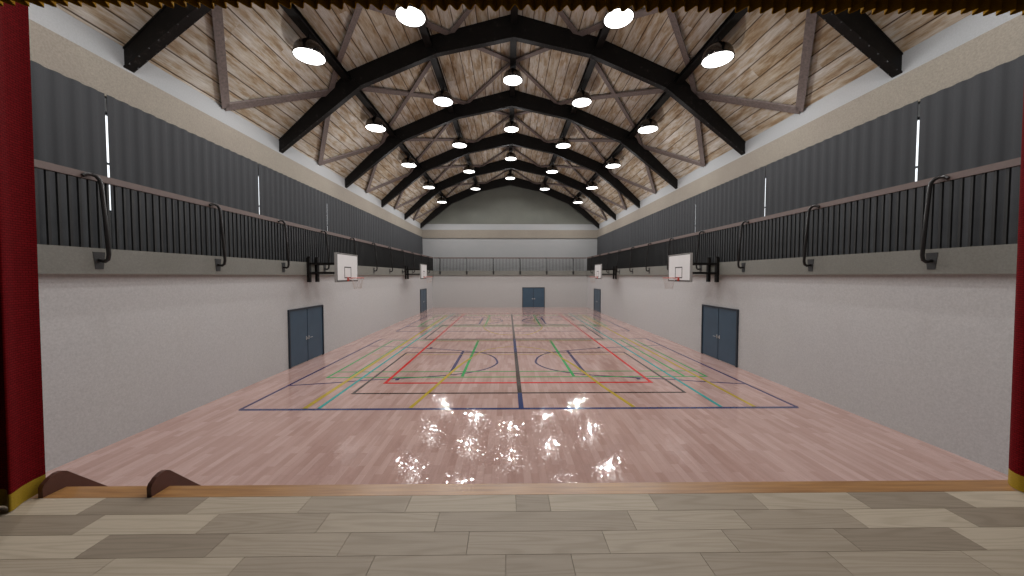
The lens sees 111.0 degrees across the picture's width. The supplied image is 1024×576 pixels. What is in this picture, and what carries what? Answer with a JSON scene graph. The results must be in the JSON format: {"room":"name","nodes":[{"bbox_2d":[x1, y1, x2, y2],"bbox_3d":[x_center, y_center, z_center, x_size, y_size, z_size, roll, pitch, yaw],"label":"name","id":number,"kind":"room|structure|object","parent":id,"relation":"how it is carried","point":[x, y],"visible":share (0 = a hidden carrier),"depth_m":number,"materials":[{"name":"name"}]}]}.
{"room":"school gymnasium stage","nodes":[
{"label":"school gymnasium stage","id":0,"kind":"room"},
{"bbox_2d":[28,3,421,248],"bbox_3d":[-9.619,-3.508,20.601,0.250,5.510,34.950,0,2,-1],"label":"wall","id":1,"kind":"structure","parent":0,"point":[54,19],"depth_m":9.65,"materials":[{"name":"paint"}]},
{"bbox_2d":[30,60,107,248],"bbox_3d":[-9.201,-2.531,5.712,0.055,3.580,4.635,0,2,-1],"label":"curtain","id":2,"kind":"object","parent":1,"relation":"hanging from","point":[68,115],"visible":0.44,"depth_m":7.30,"materials":[{"name":"grey fabric"}]},
{"bbox_2d":[105,112,110,211],"bbox_3d":[-9.433,-2.913,8.040,0.060,2.300,2.600,0,2,-1],"label":"window","id":3,"kind":"structure","parent":1,"relation":"in","point":[106,120],"depth_m":8.21,"materials":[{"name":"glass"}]},
{"bbox_2d":[107,95,258,258],"bbox_3d":[-9.259,-2.699,10.500,0.055,3.580,4.846,0,2,-1],"label":"curtain","id":4,"kind":"object","parent":1,"relation":"hanging from","point":[147,150],"visible":0.68,"depth_m":9.61,"materials":[{"name":"grey fabric"}]},
{"bbox_2d":[29,19,421,236],"bbox_3d":[-9.464,-5.237,20.542,0.060,0.830,34.550,0,2,-1],"label":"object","id":5,"kind":"structure","parent":1,"relation":"attached to","point":[49,49],"depth_m":9.39,"materials":[{"name":"paint"}]},
{"bbox_2d":[258,163,326,262],"bbox_3d":[-9.318,-2.870,15.386,0.055,3.580,4.858,0,2,-1],"label":"curtain","id":6,"kind":"object","parent":1,"relation":"hanging from","point":[282,197],"visible":0.73,"depth_m":14.79,"materials":[{"name":"grey fabric"}]},
{"bbox_2d":[327,194,365,265],"bbox_3d":[-9.376,-3.041,20.276,0.055,3.580,4.875,0,2,-1],"label":"curtain","id":7,"kind":"object","parent":1,"relation":"hanging from","point":[343,218],"visible":0.6,"depth_m":19.69,"materials":[{"name":"grey fabric"}]},
{"bbox_2d":[366,212,390,266],"bbox_3d":[-9.435,-3.212,25.157,0.055,3.580,4.887,0,2,-1],"label":"curtain","id":8,"kind":"object","parent":1,"relation":"hanging from","point":[378,230],"visible":0.57,"depth_m":24.64,"materials":[{"name":"grey fabric"}]},
{"bbox_2d":[391,223,408,250],"bbox_3d":[-9.493,-3.383,30.043,0.055,3.580,4.888,0,2,-1],"label":"curtain","id":9,"kind":"object","parent":1,"relation":"hanging from","point":[399,236],"visible":0.59,"depth_m":29.73,"materials":[{"name":"grey fabric"}]},
{"bbox_2d":[409,231,422,254],"bbox_3d":[-9.554,-3.561,35.110,0.055,3.580,5.249,0,2,-1],"label":"curtain","id":10,"kind":"object","parent":1,"relation":"hanging from","point":[415,241],"visible":0.64,"depth_m":34.89,"materials":[{"name":"grey fabric"}]},
{"bbox_2d":[420,177,598,228],"bbox_3d":[-0.197,-9.083,37.360,19.000,5.520,0.240,0,2,-1],"label":"arch","id":11,"kind":"object","parent":1,"relation":"attached to","point":[501,182],"visible":0.97,"depth_m":37.21,"materials":[{"name":"black paint"}]},
{"bbox_2d":[404,159,615,219],"bbox_3d":[-0.128,-8.882,31.609,19.000,5.520,0.240,0,2,-1],"label":"arch","id":12,"kind":"object","parent":1,"relation":"attached to","point":[500,165],"visible":0.98,"depth_m":31.47,"materials":[{"name":"black paint"}]},
{"bbox_2d":[381,132,639,207],"bbox_3d":[-0.059,-8.680,25.858,19.000,5.520,0.240,0,2,-1],"label":"arch","id":13,"kind":"object","parent":1,"relation":"attached to","point":[500,140],"visible":0.96,"depth_m":25.71,"materials":[{"name":"black paint"}]},
{"bbox_2d":[366,173,408,192],"bbox_3d":[-8.461,-7.311,24.346,0.220,2.150,3.472,1,2,34],"label":"brace","id":14,"kind":"object","parent":13,"relation":"attached to","point":[405,175],"visible":1,"depth_m":24.18,"materials":[{"name":"wood"}]},
{"bbox_2d":[476,116,509,141],"bbox_3d":[-1.346,-10.943,24.304,0.220,0.768,3.815,-2,3,-43],"label":"brace","id":15,"kind":"object","parent":13,"relation":"attached to","point":[507,117],"visible":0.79,"depth_m":24.25,"materials":[{"name":"wood"}]},
{"bbox_2d":[514,116,546,141],"bbox_3d":[1.264,-10.944,24.335,0.220,0.768,3.815,2,3,41],"label":"brace","id":16,"kind":"object","parent":13,"relation":"attached to","point":[515,117],"visible":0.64,"depth_m":24.26,"materials":[{"name":"wood"}]},
{"bbox_2d":[572,123,612,174],"bbox_3d":[4.975,-9.365,23.015,0.220,2.504,7.459,2,3,40],"label":"brace","id":17,"kind":"object","parent":13,"relation":"attached to","point":[574,124],"visible":0.57,"depth_m":23.30,"materials":[{"name":"wood"}]},
{"bbox_2d":[613,174,654,193],"bbox_3d":[8.378,-7.318,24.547,0.220,2.150,3.472,-1,2,-36],"label":"brace","id":18,"kind":"object","parent":13,"relation":"attached to","point":[614,175],"visible":1,"depth_m":24.39,"materials":[{"name":"wood"}]},
{"bbox_2d":[345,90,677,188],"bbox_3d":[0.010,-8.479,20.107,19.000,5.520,0.240,0,2,-1],"label":"arch","id":19,"kind":"object","parent":1,"relation":"attached to","point":[502,100],"visible":0.98,"depth_m":19.97,"materials":[{"name":"black paint"}]},
{"bbox_2d":[319,143,380,165],"bbox_3d":[-8.392,-7.110,18.595,0.220,2.150,3.472,1,2,34],"label":"brace","id":20,"kind":"object","parent":19,"relation":"attached to","point":[376,146],"visible":1,"depth_m":18.40,"materials":[{"name":"wood"}]},
{"bbox_2d":[366,164,377,191],"bbox_3d":[-8.427,-7.212,21.510,0.220,2.150,3.472,-1,2,-36],"label":"brace","id":21,"kind":"object","parent":19,"relation":"attached to","point":[375,166],"visible":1,"depth_m":21.96,"materials":[{"name":"wood"}]},
{"bbox_2d":[409,123,449,174],"bbox_3d":[-5.024,-9.361,22.895,0.220,2.504,7.459,-2,3,-41],"label":"brace","id":22,"kind":"object","parent":19,"relation":"attached to","point":[448,124],"visible":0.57,"depth_m":23.12,"materials":[{"name":"wood"}]},
{"bbox_2d":[408,138,475,142],"bbox_3d":[-5.024,-9.361,22.895,0.220,2.504,7.459,2,3,40],"label":"brace","id":23,"kind":"object","parent":19,"relation":"attached to","point":[413,139],"visible":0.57,"depth_m":22.98,"materials":[{"name":"wood"}]},
{"bbox_2d":[466,62,509,103],"bbox_3d":[-1.277,-10.742,18.553,0.220,0.768,3.815,-2,3,-43],"label":"brace","id":24,"kind":"object","parent":19,"relation":"attached to","point":[507,65],"visible":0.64,"depth_m":18.44,"materials":[{"name":"wood"}]},
{"bbox_2d":[516,62,557,103],"bbox_3d":[1.333,-10.743,18.584,0.220,0.768,3.815,2,3,41],"label":"brace","id":25,"kind":"object","parent":19,"relation":"attached to","point":[518,65],"visible":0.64,"depth_m":18.48,"materials":[{"name":"wood"}]},
{"bbox_2d":[546,139,615,142],"bbox_3d":[4.975,-9.365,23.015,0.220,2.504,7.459,-2,3,-41],"label":"brace","id":26,"kind":"object","parent":19,"relation":"attached to","point":[570,140],"visible":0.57,"depth_m":23.06,"materials":[{"name":"wood"}]},
{"bbox_2d":[590,58,642,144],"bbox_3d":[5.045,-9.164,17.264,0.220,2.504,7.459,2,3,40],"label":"brace","id":27,"kind":"object","parent":19,"relation":"attached to","point":[597,66],"visible":0.63,"depth_m":17.41,"materials":[{"name":"wood"}]},
{"bbox_2d":[641,145,703,166],"bbox_3d":[8.447,-7.117,18.796,0.220,2.150,3.472,-1,2,-36],"label":"brace","id":28,"kind":"object","parent":19,"relation":"attached to","point":[645,147],"visible":1,"depth_m":18.65,"materials":[{"name":"wood"}]},
{"bbox_2d":[279,14,745,154],"bbox_3d":[0.079,-8.277,14.356,19.000,5.520,0.240,0,2,-1],"label":"arch","id":29,"kind":"object","parent":1,"relation":"attached to","point":[499,30],"visible":0.98,"depth_m":14.22,"materials":[{"name":"black paint"}]},
{"bbox_2d":[225,89,328,110],"bbox_3d":[-8.322,-6.909,12.843,0.220,2.150,3.472,1,2,34],"label":"brace","id":30,"kind":"object","parent":29,"relation":"attached to","point":[242,104],"visible":1,"depth_m":12.61,"materials":[{"name":"wood"}]},
{"bbox_2d":[318,115,330,164],"bbox_3d":[-8.357,-7.011,15.759,0.220,2.150,3.472,-1,2,-36],"label":"brace","id":31,"kind":"object","parent":29,"relation":"attached to","point":[327,120],"visible":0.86,"depth_m":16.08,"materials":[{"name":"wood"}]},
{"bbox_2d":[380,57,436,145],"bbox_3d":[-4.955,-9.159,17.144,0.220,2.504,7.459,-2,3,-41],"label":"brace","id":32,"kind":"object","parent":29,"relation":"attached to","point":[427,67],"visible":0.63,"depth_m":17.16,"materials":[{"name":"wood"}]},
{"bbox_2d":[362,86,465,104],"bbox_3d":[-4.955,-9.159,17.144,0.220,2.504,7.459,2,3,40],"label":"brace","id":33,"kind":"object","parent":29,"relation":"attached to","point":[369,88],"visible":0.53,"depth_m":16.64,"materials":[{"name":"wood"}]},
{"bbox_2d":[448,4,475,33],"bbox_3d":[-1.208,-10.540,12.802,0.220,0.768,3.815,-2,3,-43],"label":"brace","id":34,"kind":"object","parent":29,"relation":"attached to","point":[466,12],"visible":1,"depth_m":13.63,"materials":[{"name":"wood"}]},
{"bbox_2d":[477,47,509,62],"bbox_3d":[-1.243,-10.642,15.717,0.220,0.768,3.815,2,3,41],"label":"brace","id":35,"kind":"object","parent":29,"relation":"attached to","point":[483,49],"visible":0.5,"depth_m":16.18,"materials":[{"name":"wood"}]},
{"bbox_2d":[516,47,550,62],"bbox_3d":[1.367,-10.643,15.748,0.220,0.768,3.815,-2,3,-43],"label":"brace","id":36,"kind":"object","parent":29,"relation":"attached to","point":[541,50],"visible":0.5,"depth_m":16.20,"materials":[{"name":"wood"}]},
{"bbox_2d":[553,6,577,33],"bbox_3d":[1.402,-10.541,12.833,0.220,0.768,3.815,2,3,41],"label":"brace","id":37,"kind":"object","parent":29,"relation":"attached to","point":[562,14],"visible":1,"depth_m":13.68,"materials":[{"name":"brown wood"}]},
{"bbox_2d":[557,88,663,104],"bbox_3d":[5.045,-9.164,17.264,0.220,2.504,7.459,-2,3,-41],"label":"brace","id":38,"kind":"object","parent":29,"relation":"attached to","point":[652,90],"visible":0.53,"depth_m":16.84,"materials":[{"name":"brown wood"}]},
{"bbox_2d":[666,9,697,95],"bbox_3d":[5.114,-8.962,11.513,0.220,2.504,7.459,2,3,40],"label":"brace","id":39,"kind":"object","parent":29,"relation":"attached to","point":[672,17],"visible":0.71,"depth_m":12.70,"materials":[{"name":"wood"}]},
{"bbox_2d":[694,116,704,165],"bbox_3d":[8.481,-7.018,15.961,0.220,2.150,3.472,1,2,34],"label":"brace","id":40,"kind":"object","parent":29,"relation":"attached to","point":[697,122],"visible":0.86,"depth_m":16.26,"materials":[{"name":"brown wood"}]},
{"bbox_2d":[694,91,799,113],"bbox_3d":[8.516,-6.916,13.045,0.220,2.150,3.472,-1,2,-36],"label":"brace","id":41,"kind":"object","parent":29,"relation":"attached to","point":[788,108],"visible":1,"depth_m":12.81,"materials":[{"name":"brown wood"}]},
{"bbox_2d":[123,2,902,77],"bbox_3d":[0.148,-8.076,8.605,19.000,5.520,0.240,0,2,-1],"label":"arch","id":42,"kind":"object","parent":1,"relation":"attached to","point":[168,23],"visible":0.91,"depth_m":8.65,"materials":[{"name":"black paint"}]},
{"bbox_2d":[211,5,229,108],"bbox_3d":[-8.288,-6.809,10.008,0.220,2.150,3.472,-1,2,-36],"label":"brace","id":43,"kind":"object","parent":42,"relation":"attached to","point":[217,13],"visible":1,"depth_m":10.10,"materials":[{"name":"brown wood"}]},
{"bbox_2d":[328,3,362,93],"bbox_3d":[-4.886,-8.958,11.393,0.220,2.504,7.459,-2,3,-41],"label":"brace","id":44,"kind":"object","parent":42,"relation":"attached to","point":[357,11],"visible":0.76,"depth_m":12.49,"materials":[{"name":"brown wood"}]},
{"bbox_2d":[279,2,447,201],"bbox_3d":[-6.694,-8.653,20.456,0.280,0.264,34.470,0,2,-1],"label":"purlin","id":45,"kind":"object","parent":42,"relation":"attached to","point":[293,13],"visible":0.86,"depth_m":13.24,"materials":[{"name":"black paint"}]},
{"bbox_2d":[292,34,325,65],"bbox_3d":[-6.576,-7.848,11.412,0.980,0.708,0.980,0,2,-1],"label":"pendant lamp","id":46,"kind":"object","parent":45,"relation":"hanging from","point":[306,50],"visible":1,"depth_m":11.26,"materials":[{"name":"metal"}]},
{"bbox_2d":[365,115,385,132],"bbox_3d":[-6.645,-8.089,17.162,0.980,0.628,0.980,0,2,-1],"label":"pendant lamp","id":47,"kind":"object","parent":45,"relation":"hanging from","point":[374,124],"visible":1,"depth_m":16.96,"materials":[{"name":"metal"}]},
{"bbox_2d":[401,156,416,167],"bbox_3d":[-6.714,-8.291,22.913,0.980,0.628,0.980,0,2,-1],"label":"pendant lamp","id":48,"kind":"object","parent":45,"relation":"hanging from","point":[408,162],"visible":1,"depth_m":22.67,"materials":[{"name":"metal"}]},
{"bbox_2d":[356,4,449,34],"bbox_3d":[-4.886,-8.958,11.393,0.220,2.504,7.459,2,3,40],"label":"brace","id":49,"kind":"object","parent":42,"relation":"attached to","point":[386,10],"visible":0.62,"depth_m":13.29,"materials":[{"name":"wood"}]},
{"bbox_2d":[418,23,477,182],"bbox_3d":[-3.415,-10.081,20.445,0.280,0.378,34.470,0,2,-1],"label":"purlin","id":50,"kind":"object","parent":42,"relation":"attached to","point":[424,31],"visible":0.54,"depth_m":16.22,"materials":[{"name":"black paint"}]},
{"bbox_2d":[395,4,425,27],"bbox_3d":[-3.286,-9.179,11.405,0.980,0.788,0.980,0,2,-1],"label":"pendant lamp","id":51,"kind":"object","parent":50,"relation":"hanging from","point":[412,17],"visible":0.69,"depth_m":11.40,"materials":[{"name":"metal"}]},
{"bbox_2d":[433,87,452,106],"bbox_3d":[-3.355,-9.420,17.154,0.980,0.708,0.980,0,2,-1],"label":"pendant lamp","id":52,"kind":"object","parent":50,"relation":"hanging from","point":[442,98],"visible":1,"depth_m":16.94,"materials":[{"name":"metal"}]},
{"bbox_2d":[452,134,466,147],"bbox_3d":[-3.424,-9.621,22.905,0.980,0.708,0.980,0,2,-1],"label":"pendant lamp","id":53,"kind":"object","parent":50,"relation":"hanging from","point":[458,142],"visible":1,"depth_m":22.65,"materials":[{"name":"metal"}]},
{"bbox_2d":[509,5,517,172],"bbox_3d":[0.005,-11.027,20.453,0.280,0.348,34.470,0,2,-1],"label":"purlin","id":54,"kind":"object","parent":42,"relation":"attached to","point":[514,11],"visible":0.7,"depth_m":16.35,"materials":[{"name":"black paint"}]},
{"bbox_2d":[505,151,516,160],"bbox_3d":[-0.103,-10.824,28.662,0.980,0.628,0.980,0,2,-1],"label":"pendant lamp","id":55,"kind":"object","parent":54,"relation":"hanging from","point":[510,156],"visible":1,"depth_m":28.37,"materials":[{"name":"metal"}]},
{"bbox_2d":[504,120,518,132],"bbox_3d":[-0.034,-10.622,22.911,0.980,0.628,0.980,0,2,-1],"label":"pendant lamp","id":56,"kind":"object","parent":54,"relation":"hanging from","point":[511,126],"visible":1,"depth_m":22.65,"materials":[{"name":"metal"}]},
{"bbox_2d":[503,67,522,85],"bbox_3d":[0.035,-10.421,17.160,0.980,0.628,0.980,0,2,-1],"label":"pendant lamp","id":57,"kind":"object","parent":54,"relation":"hanging from","point":[512,77],"visible":1,"depth_m":16.99,"materials":[{"name":"metal"}]},
{"bbox_2d":[542,23,609,184],"bbox_3d":[3.425,-10.084,20.527,0.280,0.378,34.470,0,2,-1],"label":"purlin","id":58,"kind":"object","parent":42,"relation":"attached to","point":[603,33],"visible":0.56,"depth_m":16.38,"materials":[{"name":"black paint"}]},
{"bbox_2d":[546,163,557,173],"bbox_3d":[3.276,-9.826,28.738,0.980,0.708,0.980,0,2,-1],"label":"pendant lamp","id":59,"kind":"object","parent":58,"relation":"hanging from","point":[552,169],"visible":1,"depth_m":28.48,"materials":[{"name":"metal"}]},
{"bbox_2d":[556,135,570,148],"bbox_3d":[3.345,-9.624,22.987,0.980,0.708,0.980,0,2,-1],"label":"pendant lamp","id":60,"kind":"object","parent":58,"relation":"hanging from","point":[562,143],"visible":1,"depth_m":22.75,"materials":[{"name":"metal"}]},
{"bbox_2d":[572,88,591,107],"bbox_3d":[3.415,-9.423,17.236,0.980,0.708,0.980,0,2,-1],"label":"pendant lamp","id":61,"kind":"object","parent":58,"relation":"hanging from","point":[582,98],"visible":1,"depth_m":17.03,"materials":[{"name":"metal"}]},
{"bbox_2d":[603,6,633,28],"bbox_3d":[3.484,-9.181,11.486,0.980,0.788,0.980,0,2,-1],"label":"pendant lamp","id":62,"kind":"object","parent":58,"relation":"hanging from","point":[616,19],"visible":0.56,"depth_m":11.49,"materials":[{"name":"metal"}]},
{"bbox_2d":[576,7,670,35],"bbox_3d":[5.114,-8.962,11.513,0.220,2.504,7.459,-2,3,-41],"label":"brace","id":63,"kind":"object","parent":42,"relation":"attached to","point":[642,12],"visible":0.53,"depth_m":13.34,"materials":[{"name":"wood"}]},
{"bbox_2d":[572,7,747,201],"bbox_3d":[6.705,-8.659,20.617,0.280,0.264,34.470,0,2,-1],"label":"purlin","id":64,"kind":"object","parent":42,"relation":"attached to","point":[733,18],"visible":0.84,"depth_m":13.46,"materials":[{"name":"black paint"}]},
{"bbox_2d":[605,156,620,168],"bbox_3d":[6.625,-8.296,23.073,0.980,0.628,0.980,0,2,-1],"label":"pendant lamp","id":65,"kind":"object","parent":64,"relation":"hanging from","point":[613,162],"visible":1,"depth_m":22.79,"materials":[{"name":"metal"}]},
{"bbox_2d":[637,117,658,133],"bbox_3d":[6.694,-8.095,17.321,0.980,0.628,0.980,0,2,-1],"label":"pendant lamp","id":66,"kind":"object","parent":64,"relation":"hanging from","point":[649,125],"visible":1,"depth_m":17.07,"materials":[{"name":"metal"}]},
{"bbox_2d":[701,37,734,68],"bbox_3d":[6.763,-7.854,11.572,0.980,0.708,0.980,0,2,-1],"label":"pendant lamp","id":67,"kind":"object","parent":64,"relation":"hanging from","point":[720,53],"visible":1,"depth_m":11.41,"materials":[{"name":"metal"}]},
{"bbox_2d":[795,8,816,111],"bbox_3d":[8.550,-6.816,10.210,0.220,2.150,3.472,1,2,34],"label":"brace","id":68,"kind":"object","parent":42,"relation":"attached to","point":[810,23],"visible":1,"depth_m":10.30,"materials":[{"name":"wood"}]},
{"bbox_2d":[38,274,432,471],"bbox_3d":[-8.106,0.934,20.049,0.200,3.330,33.100,0,2,-1],"label":"wall","id":69,"kind":"structure","parent":0,"point":[123,356],"depth_m":7.92,"materials":[{"name":"paint"}]},
{"bbox_2d":[37,244,433,274],"bbox_3d":[-8.679,-0.995,20.700,1.630,0.480,34.550,0,2,-1],"label":"trim","id":70,"kind":"structure","parent":69,"relation":"attached to","point":[52,259],"depth_m":7.79,"materials":[{"name":"paint"}]},
{"bbox_2d":[34,159,432,273],"bbox_3d":[-7.797,-1.693,19.776,0.323,1.760,32.730,0,2,-1],"label":"gallery railing","id":71,"kind":"object","parent":70,"relation":"on","point":[372,252],"visible":0.88,"depth_m":8.50,"materials":[{"name":"black metal"}]},
{"bbox_2d":[287,305,323,368],"bbox_3d":[-7.872,1.780,13.597,0.112,2.090,2.320,0,2,-1],"label":"door","id":72,"kind":"structure","parent":69,"relation":"in","point":[306,324],"depth_m":13.46,"materials":[{"name":"blue paint"}]},
{"bbox_2d":[306,252,363,288],"bbox_3d":[-6.863,-0.650,13.733,1.953,1.381,1.569,-1,2,-35],"label":"basketball hoop","id":73,"kind":"object","parent":69,"relation":"attached to","point":[345,265],"visible":1,"depth_m":13.67,"materials":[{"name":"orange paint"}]},
{"bbox_2d":[405,264,431,282],"bbox_3d":[-7.015,-1.095,26.425,1.953,1.381,1.569,-1,2,-35],"label":"basketball hoop","id":74,"kind":"object","parent":69,"relation":"attached to","point":[423,268],"visible":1,"depth_m":26.18,"materials":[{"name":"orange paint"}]},
{"bbox_2d":[420,288,426,312],"bbox_3d":[-8.097,1.125,32.314,0.112,2.090,2.320,0,2,-1],"label":"door","id":75,"kind":"structure","parent":69,"relation":"in","point":[423,292],"depth_m":32.30,"materials":[{"name":"blue paint"}]},
{"bbox_2d":[422,185,596,270],"bbox_3d":[-0.204,-6.639,38.017,19.000,10.550,0.250,0,2,-1],"label":"wall","id":76,"kind":"structure","parent":0,"point":[432,247],"depth_m":37.91,"materials":[{"name":"paint"}]},
{"bbox_2d":[422,230,597,237],"bbox_3d":[-0.202,-5.798,37.861,18.880,0.880,0.120,0,2,-1],"label":"trim","id":77,"kind":"structure","parent":76,"relation":"attached to","point":[425,233],"depth_m":37.80,"materials":[{"name":"paint"}]},
{"bbox_2d":[422,224,597,229],"bbox_3d":[-0.204,-6.305,38.028,19.000,1.140,0.250,0,2,-1],"label":"trim","id":78,"kind":"structure","parent":76,"relation":"attached to","point":[427,226],"depth_m":37.89,"materials":[{"name":"paint"}]},
{"bbox_2d":[433,275,587,307],"bbox_3d":[-0.184,0.355,36.585,16.440,3.330,0.200,0,2,-1],"label":"wall","id":79,"kind":"structure","parent":0,"point":[449,291],"depth_m":36.48,"materials":[{"name":"paint"}]},
{"bbox_2d":[434,271,585,274],"bbox_3d":[-0.191,-1.572,37.168,15.740,0.480,1.800,0,2,-1],"label":"trim","id":80,"kind":"structure","parent":79,"relation":"attached to","point":[435,272],"depth_m":36.27,"materials":[{"name":"paint"}]},
{"bbox_2d":[434,257,585,274],"bbox_3d":[-0.180,-2.267,36.179,15.700,1.760,0.318,0,2,-1],"label":"gallery railing","id":81,"kind":"object","parent":80,"relation":"on","point":[440,258],"visible":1,"depth_m":36.24,"materials":[{"name":"black metal"}]},
{"bbox_2d":[522,287,544,307],"bbox_3d":[2.228,0.979,36.480,2.320,2.090,0.112,0,2,-1],"label":"door","id":82,"kind":"structure","parent":79,"relation":"in","point":[531,296],"depth_m":36.50,"materials":[{"name":"blue paint"}]},
{"bbox_2d":[0,491,1023,575],"bbox_3d":[0.257,2.166,-0.118,13.600,0.120,7.004,0,2,-1],"label":"floor","id":83,"kind":"structure","parent":0,"point":[961,533],"depth_m":2.84,"materials":[{"name":"brown wood"}]},
{"bbox_2d":[0,2,45,511],"bbox_3d":[-5.058,-0.817,3.159,1.346,5.588,0.353,0,2,-1],"label":"stage curtain","id":84,"kind":"object","parent":83,"relation":"on","point":[22,446],"visible":0.98,"depth_m":3.21,"materials":[{"name":"red fabric"}]},
{"bbox_2d":[31,480,1017,497],"bbox_3d":[0.139,2.009,3.470,10.450,0.061,0.182,0,2,-1],"label":"trim","id":85,"kind":"structure","parent":83,"relation":"attached to","point":[928,485],"depth_m":3.47,"materials":[{"name":"wood"}]},
{"bbox_2d":[1008,94,1023,492],"bbox_3d":[5.474,-0.819,3.227,1.228,5.588,0.308,0,2,9],"label":"stage curtain","id":86,"kind":"object","parent":83,"relation":"on","point":[1016,444],"visible":1,"depth_m":3.42,"materials":[{"name":"red fabric"}]},
{"bbox_2d":[56,2,971,223],"bbox_3d":[0.005,-8.710,20.559,19.400,5.350,35.000,0,2,-1],"label":"ceiling","id":87,"kind":"structure","parent":0,"point":[765,66],"depth_m":13.50,"materials":[{"name":"wood"}]},
{"bbox_2d":[46,307,1007,485],"bbox_3d":[0.014,2.667,20.157,16.440,0.158,33.200,0,2,-1],"label":"floor","id":88,"kind":"structure","parent":0,"point":[495,395],"depth_m":7.97,"materials":[{"name":"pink wood"}]},
{"bbox_2d":[38,470,200,497],"bbox_3d":[-3.958,2.471,4.057,1.059,1.378,1.410,0,2,-1],"label":"stair railings","id":89,"kind":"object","parent":88,"relation":"on","point":[162,479],"depth_m":3.47,"materials":[{"name":"red wood"}]},
{"bbox_2d":[587,274,1015,474],"bbox_3d":[8.133,0.927,20.244,0.200,3.330,33.100,0,2,-1],"label":"wall","id":90,"kind":"structure","parent":0,"point":[928,358],"depth_m":7.84,"materials":[{"name":"paint"}]},
{"bbox_2d":[594,288,600,312],"bbox_3d":[7.830,1.118,32.505,0.112,2.090,2.320,0,2,-1],"label":"door","id":91,"kind":"structure","parent":90,"relation":"in","point":[597,292],"depth_m":32.34,"materials":[{"name":"blue paint"}]},
{"bbox_2d":[591,264,616,282],"bbox_3d":[6.888,-1.101,26.591,1.953,1.381,1.569,1,2,34],"label":"basketball hoop","id":92,"kind":"object","parent":90,"relation":"attached to","point":[598,268],"visible":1,"depth_m":26.29,"materials":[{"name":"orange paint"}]},
{"bbox_2d":[663,253,719,288],"bbox_3d":[7.041,-0.656,13.900,1.953,1.381,1.569,1,2,34],"label":"basketball hoop","id":93,"kind":"object","parent":90,"relation":"attached to","point":[680,266],"visible":1,"depth_m":13.88,"materials":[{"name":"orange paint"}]},
{"bbox_2d":[701,304,738,366],"bbox_3d":[8.055,1.774,13.788,0.112,2.090,2.320,0,2,-1],"label":"door","id":94,"kind":"structure","parent":90,"relation":"in","point":[719,325],"depth_m":13.64,"materials":[{"name":"blue paint"}]},
{"bbox_2d":[586,244,1016,274],"bbox_3d":[8.690,-1.002,20.909,1.630,0.480,34.550,0,2,-1],"label":"trim","id":95,"kind":"structure","parent":90,"relation":"attached to","point":[990,259],"depth_m":7.67,"materials":[{"name":"paint"}]},
{"bbox_2d":[587,157,1020,273],"bbox_3d":[7.829,-1.700,19.963,0.323,1.760,32.730,0,2,-1],"label":"gallery railing","id":96,"kind":"object","parent":95,"relation":"on","point":[647,255],"visible":0.88,"depth_m":8.41,"materials":[{"name":"black metal"}]},
{"bbox_2d":[598,11,1021,229],"bbox_3d":[9.629,-3.516,20.832,0.250,5.510,34.950,0,2,-1],"label":"wall","id":97,"kind":"structure","parent":0,"point":[970,27],"depth_m":9.85,"materials":[{"name":"paint"}]},
{"bbox_2d":[597,232,610,254],"bbox_3d":[9.216,-3.570,35.375,0.055,3.580,5.169,0,2,-1],"label":"curtain","id":98,"kind":"object","parent":97,"relation":"hanging from","point":[604,241],"visible":0.66,"depth_m":35.09,"materials":[{"name":"grey fabric"}]},
{"bbox_2d":[611,224,629,251],"bbox_3d":[9.276,-3.394,30.343,0.055,3.580,4.898,0,2,-1],"label":"curtain","id":99,"kind":"object","parent":97,"relation":"hanging from","point":[620,236],"visible":0.59,"depth_m":30.15,"materials":[{"name":"grey fabric"}]},
{"bbox_2d":[629,212,655,263],"bbox_3d":[9.335,-3.222,25.447,0.055,3.580,4.897,0,2,-1],"label":"curtain","id":100,"kind":"object","parent":97,"relation":"hanging from","point":[642,231],"visible":0.61,"depth_m":25.12,"materials":[{"name":"grey fabric"}]},
{"bbox_2d":[655,195,695,265],"bbox_3d":[9.394,-3.051,20.555,0.055,3.580,4.885,0,2,-1],"label":"curtain","id":101,"kind":"object","parent":97,"relation":"hanging from","point":[678,219],"visible":0.56,"depth_m":20.09,"materials":[{"name":"grey fabric"}]},
{"bbox_2d":[695,165,765,262],"bbox_3d":[9.453,-2.880,15.656,0.055,3.580,4.868,0,2,-1],"label":"curtain","id":102,"kind":"object","parent":97,"relation":"hanging from","point":[742,198],"visible":0.68,"depth_m":14.95,"materials":[{"name":"grey fabric"}]},
{"bbox_2d":[598,14,1023,236],"bbox_3d":[9.474,-5.245,20.769,0.060,0.830,34.550,0,2,-1],"label":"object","id":103,"kind":"structure","parent":97,"relation":"attached to","point":[1004,43],"depth_m":9.20,"materials":[{"name":"paint"}]},
{"bbox_2d":[765,100,917,258],"bbox_3d":[9.511,-2.708,10.760,0.055,3.580,4.856,0,2,-1],"label":"curtain","id":104,"kind":"object","parent":97,"relation":"hanging from","point":[879,153],"visible":0.6,"depth_m":9.88,"materials":[{"name":"grey fabric"}]},
{"bbox_2d":[915,117,919,180],"bbox_3d":[9.745,-2.922,8.300,0.060,2.300,2.600,0,2,-1],"label":"window","id":105,"kind":"structure","parent":97,"relation":"in","point":[918,118],"depth_m":8.45,"materials":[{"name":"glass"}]},
{"bbox_2d":[915,55,1023,249],"bbox_3d":[9.569,-2.540,5.952,0.055,3.580,4.665,0,2,-1],"label":"curtain","id":106,"kind":"object","parent":97,"relation":"hanging from","point":[976,121],"visible":0.59,"depth_m":7.24,"materials":[{"name":"grey fabric"}]},
{"bbox_3d":[0.257,-0.393,-0.211,13.900,7.400,7.100,0,2,-1],"label":"wall","id":107,"kind":"structure","parent":0,"visible":0},
{"bbox_2d":[0,0,1023,15],"bbox_3d":[0.167,-3.102,2.868,11.905,1.600,0.090,0,2,-1],"label":"valance","id":108,"kind":"object","parent":107,"relation":"hanging from","point":[987,7],"visible":1,"depth_m":2.90,"materials":[{"name":"brown fabric"}]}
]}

